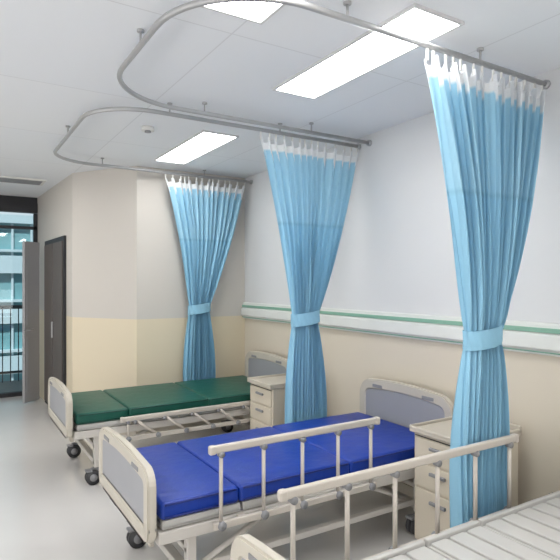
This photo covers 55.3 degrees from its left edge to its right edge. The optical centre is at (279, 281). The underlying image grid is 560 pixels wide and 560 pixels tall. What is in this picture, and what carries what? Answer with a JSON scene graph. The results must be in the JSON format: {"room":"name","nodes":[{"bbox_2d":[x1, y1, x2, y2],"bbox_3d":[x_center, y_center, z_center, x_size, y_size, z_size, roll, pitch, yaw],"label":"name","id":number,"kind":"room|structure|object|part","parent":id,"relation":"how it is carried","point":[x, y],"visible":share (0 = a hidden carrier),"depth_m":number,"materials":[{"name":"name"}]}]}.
{"room":"hospital room","nodes":[
{"label":"hospital room","id":0,"kind":"room"},
{"bbox_2d":[0,380,21,392],"bbox_3d":[-5.139,1.735,7.845,5.500,0.130,1.450,0,0,-32],"label":"floor","id":1,"kind":"structure","parent":0,"point":[15,385],"depth_m":8.55,"materials":[{"name":"grey concrete"}]},
{"bbox_2d":[0,305,21,382],"bbox_3d":[-5.247,1.030,8.495,5.000,1.280,0.070,0,0,-32],"label":"balcony railing","id":2,"kind":"object","parent":1,"relation":"on","point":[2,307],"visible":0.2,"depth_m":8.94,"materials":[{"name":"black metal"}]},
{"bbox_2d":[37,174,71,400],"bbox_3d":[-2.931,0.205,7.019,0.100,2.890,2.182,0,0,-34],"label":"wall","id":3,"kind":"structure","parent":0,"point":[54,213],"depth_m":6.74,"materials":[{"name":"beige paint"}]},
{"bbox_2d":[44,235,65,404],"bbox_3d":[-2.881,0.540,6.793,0.069,2.180,1.150,0,0,-34],"label":"leaf","id":4,"kind":"object","parent":3,"relation":"attached to","point":[54,249],"visible":0.79,"depth_m":6.68,"materials":[{"name":"wood"}]},
{"bbox_2d":[72,166,136,392],"bbox_3d":[-1.924,0.205,5.944,0.915,2.890,0.100,0,0,24],"label":"wall","id":5,"kind":"structure","parent":0,"point":[104,202],"depth_m":5.89,"materials":[{"name":"beige paint"}]},
{"bbox_2d":[119,431,136,435],"bbox_3d":[-1.947,1.605,5.893,0.915,0.090,0.012,0,0,24],"label":"baseboard","id":6,"kind":"structure","parent":5,"relation":"attached to","point":[132,433],"depth_m":5.73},
{"bbox_2d":[137,166,244,416],"bbox_3d":[-0.955,0.205,6.133,1.420,2.890,0.120,0,0,-32],"label":"wall","id":7,"kind":"structure","parent":0,"point":[162,298],"depth_m":5.90,"materials":[{"name":"paint"}]},
{"bbox_2d":[137,415,243,433],"bbox_3d":[-0.972,1.605,6.045,1.300,0.090,0.012,0,0,-32],"label":"baseboard","id":8,"kind":"structure","parent":7,"relation":"attached to","point":[193,424],"depth_m":6.00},
{"bbox_2d":[0,396,417,559],"bbox_3d":[-1.450,1.700,2.366,6.220,0.100,11.750,0,0,-32],"label":"floor","id":9,"kind":"structure","parent":0,"point":[49,510],"depth_m":3.77,"materials":[{"name":"tile"}]},
{"bbox_2d":[22,241,38,402],"bbox_3d":[-3.384,0.540,7.323,0.105,2.180,0.300,0,0,13],"label":"leaf","id":10,"kind":"object","parent":9,"relation":"on","point":[30,250],"visible":1,"depth_m":7.28,"materials":[{"name":"grey metal"}]},
{"bbox_2d":[48,351,286,484],"bbox_3d":[-1.015,1.202,5.144,2.128,0.893,1.137,0,0,-32],"label":"hospital bed","id":11,"kind":"object","parent":9,"relation":"on","point":[79,416],"visible":0.77,"depth_m":4.75,"materials":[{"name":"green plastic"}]},
{"bbox_3d":[-1.888,1.073,4.605,0.074,0.435,0.993,0,0,-32],"label":"footboard","id":12,"kind":"part","parent":11,"relation":"part of","materials":[{"name":"grey plastic"}]},
{"bbox_3d":[-1.031,1.350,5.134,2.039,0.320,0.920,0,0,-32],"label":"frame","id":13,"kind":"part","parent":11,"relation":"part of","materials":[{"name":"metal"}]},
{"bbox_3d":[-1.015,1.094,5.144,1.978,0.088,0.934,0,0,-32],"label":"mattress","id":14,"kind":"part","parent":11,"relation":"part of","materials":[{"name":"green leather"}]},
{"bbox_3d":[-0.720,1.208,4.743,1.390,0.207,0.072,0,0,-32],"label":"rail","id":15,"kind":"part","parent":11,"relation":"part of","materials":[{"name":"metal"}]},
{"bbox_3d":[-0.141,1.067,5.684,0.074,0.624,1.137,0,0,-32],"label":"headboard","id":16,"kind":"part","parent":11,"relation":"part of","materials":[{"name":"grey plastic"}]},
{"bbox_2d":[247,373,285,428],"bbox_3d":[0.020,1.255,4.878,0.500,0.790,0.430,0,0,-32],"label":"base cabinet","id":17,"kind":"object","parent":9,"relation":"on","point":[267,392],"visible":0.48,"depth_m":4.70,"materials":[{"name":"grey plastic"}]},
{"bbox_2d":[99,378,453,559],"bbox_3d":[0.036,1.202,3.443,2.128,0.893,1.137,0,0,-32],"label":"hospital bed","id":18,"kind":"object","parent":9,"relation":"on","point":[167,493],"visible":0.84,"depth_m":3.03,"materials":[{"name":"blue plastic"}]},
{"bbox_3d":[-0.837,1.073,2.903,0.074,0.435,0.993,0,0,-32],"label":"footboard","id":19,"kind":"part","parent":18,"relation":"part of","materials":[{"name":"grey plastic"}]},
{"bbox_3d":[0.020,1.350,3.433,2.039,0.320,0.920,0,0,-32],"label":"frame","id":20,"kind":"part","parent":18,"relation":"part of","materials":[{"name":"metal"}]},
{"bbox_3d":[0.036,1.094,3.443,1.978,0.088,0.934,0,0,-32],"label":"mattress","id":21,"kind":"part","parent":18,"relation":"part of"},
{"bbox_3d":[0.114,1.011,2.908,1.100,0.422,0.072,0,0,-32],"label":"rail","id":22,"kind":"part","parent":18,"relation":"part of","materials":[{"name":"metal"}]},
{"bbox_3d":[0.910,1.067,3.982,0.074,0.624,1.137,0,0,-32],"label":"headboard","id":23,"kind":"part","parent":18,"relation":"part of","materials":[{"name":"grey plastic"}]},
{"bbox_2d":[230,433,559,559],"bbox_3d":[0.974,1.202,2.059,2.128,0.893,1.137,0,0,-32],"label":"hospital bed","id":24,"kind":"object","parent":9,"relation":"on","point":[530,530],"visible":1,"depth_m":2.36,"materials":[{"name":"grey plastic"}]},
{"bbox_3d":[0.100,1.073,1.519,0.074,0.435,0.993,0,0,-32],"label":"footboard","id":25,"kind":"part","parent":24,"relation":"part of","materials":[{"name":"grey plastic"}]},
{"bbox_2d":[409,416,521,538],"bbox_3d":[1.120,1.255,3.248,0.500,0.790,0.430,0,0,-32],"label":"bedside cabinet","id":26,"kind":"object","parent":9,"relation":"on","point":[433,436],"visible":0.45,"depth_m":3.19,"materials":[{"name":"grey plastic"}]},
{"bbox_2d":[0,0,559,197],"bbox_3d":[-1.463,-1.290,2.388,6.220,0.100,11.800,0,0,-32],"label":"ceiling","id":27,"kind":"structure","parent":0,"point":[60,60],"depth_m":3.14,"materials":[{"name":"paint"}]},
{"bbox_2d":[0,175,46,185],"bbox_3d":[-3.153,-1.227,6.486,0.550,0.026,0.350,0,0,-32],"label":"ceiling vent","id":28,"kind":"object","parent":27,"relation":"in","point":[8,179],"depth_m":6.43,"materials":[{"name":"grey metal"}]},
{"bbox_2d":[141,125,153,132],"bbox_3d":[-1.058,-1.219,4.283,0.100,0.042,0.100,0,0,-32],"label":"smoke detector","id":29,"kind":"object","parent":27,"relation":"attached to","point":[146,128],"visible":1,"depth_m":4.25,"materials":[{"name":"white plastic"}]},
{"bbox_2d":[154,130,238,163],"bbox_3d":[-0.810,-1.233,4.965,0.330,0.015,1.230,0,0,-32],"label":"ceiling light","id":30,"kind":"object","parent":27,"relation":"in","point":[203,142],"depth_m":4.86,"materials":[{"name":"white plastic"}]},
{"bbox_2d":[53,102,360,183],"bbox_3d":[-0.766,-1.190,4.839,2.218,0.100,1.970,0,0,-32],"label":"track","id":31,"kind":"object","parent":27,"relation":"attached to","point":[82,117],"visible":0.97,"depth_m":4.20,"materials":[{"name":"metal"}]},
{"bbox_2d":[165,174,244,380],"bbox_3d":[-0.809,0.110,5.935,0.960,2.520,0.161,0,0,-32],"label":"privacy curtain","id":32,"kind":"object","parent":31,"relation":"hanging from","point":[206,217],"visible":0.82,"depth_m":5.89,"materials":[{"name":"fabric"}]},
{"bbox_2d":[260,131,357,423],"bbox_3d":[0.257,0.110,4.342,0.960,2.520,0.173,0,0,-32],"label":"privacy curtain","id":33,"kind":"object","parent":31,"relation":"hanging from","point":[311,189],"visible":0.92,"depth_m":4.28,"materials":[{"name":"fabric"}]},
{"bbox_2d":[202,1,284,24],"bbox_3d":[0.095,-1.233,1.939,0.330,0.015,1.230,0,0,-32],"label":"ceiling light","id":34,"kind":"object","parent":27,"relation":"in","point":[255,12],"depth_m":2.42,"materials":[{"name":"white plastic"}]},
{"bbox_2d":[117,0,550,145],"bbox_3d":[0.222,-1.190,3.240,2.218,0.100,1.610,0,0,-32],"label":"track","id":35,"kind":"object","parent":27,"relation":"attached to","point":[161,20],"visible":0.99,"depth_m":2.66,"materials":[{"name":"metal"}]},
{"bbox_2d":[424,48,545,527],"bbox_3d":[1.125,0.110,2.893,0.967,2.520,0.189,0,0,-32],"label":"privacy curtain","id":36,"kind":"object","parent":35,"relation":"hanging from","point":[489,134],"visible":0.9,"depth_m":2.81,"materials":[{"name":"fabric"}]},
{"bbox_2d":[272,3,463,99],"bbox_3d":[0.414,-1.233,2.983,0.330,0.015,1.230,0,0,-32],"label":"ceiling light","id":37,"kind":"object","parent":27,"relation":"in","point":[369,51],"depth_m":2.87,"materials":[{"name":"white plastic"}]},
{"bbox_2d":[245,68,559,504],"bbox_3d":[1.905,0.205,2.740,0.120,2.890,8.660,0,0,-32],"label":"wall","id":38,"kind":"structure","parent":0,"point":[395,253],"depth_m":4.10,"materials":[{"name":"paint"}]},
{"bbox_2d":[244,414,412,496],"bbox_3d":[1.849,1.605,2.705,0.012,0.090,8.660,0,0,-32],"label":"baseboard","id":39,"kind":"structure","parent":38,"relation":"attached to","point":[406,489],"depth_m":4.14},
{"bbox_2d":[241,302,559,356],"bbox_3d":[1.805,0.335,2.734,0.055,0.190,8.555,0,0,-32],"label":"trim","id":40,"kind":"structure","parent":38,"relation":"attached to","point":[541,338],"depth_m":3.99,"materials":[{"name":"white plastic"}]},
{"bbox_3d":[-6.119,0.205,6.387,2.300,2.890,0.100,0,0,-32],"label":"wall","id":41,"kind":"structure","parent":0,"visible":0},
{"bbox_2d":[0,195,37,397],"bbox_3d":[-4.349,0.205,7.422,1.800,2.890,0.100,0,0,-32],"label":"frame","id":42,"kind":"object","parent":41,"relation":"attached to","point":[15,204],"visible":0.59,"depth_m":7.74,"materials":[{"name":"black metal"}]},
{"label":"outside","id":43,"kind":"structure","parent":0,"visible":0},
{"bbox_2d":[0,212,32,381],"bbox_3d":[-15.160,-0.350,24.546,28.400,28.000,10.300,0,0,-32],"label":"neighbouring building","id":44,"kind":"structure","parent":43,"point":[11,240],"depth_m":21.42,"materials":[{"name":"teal glass"}]}
]}

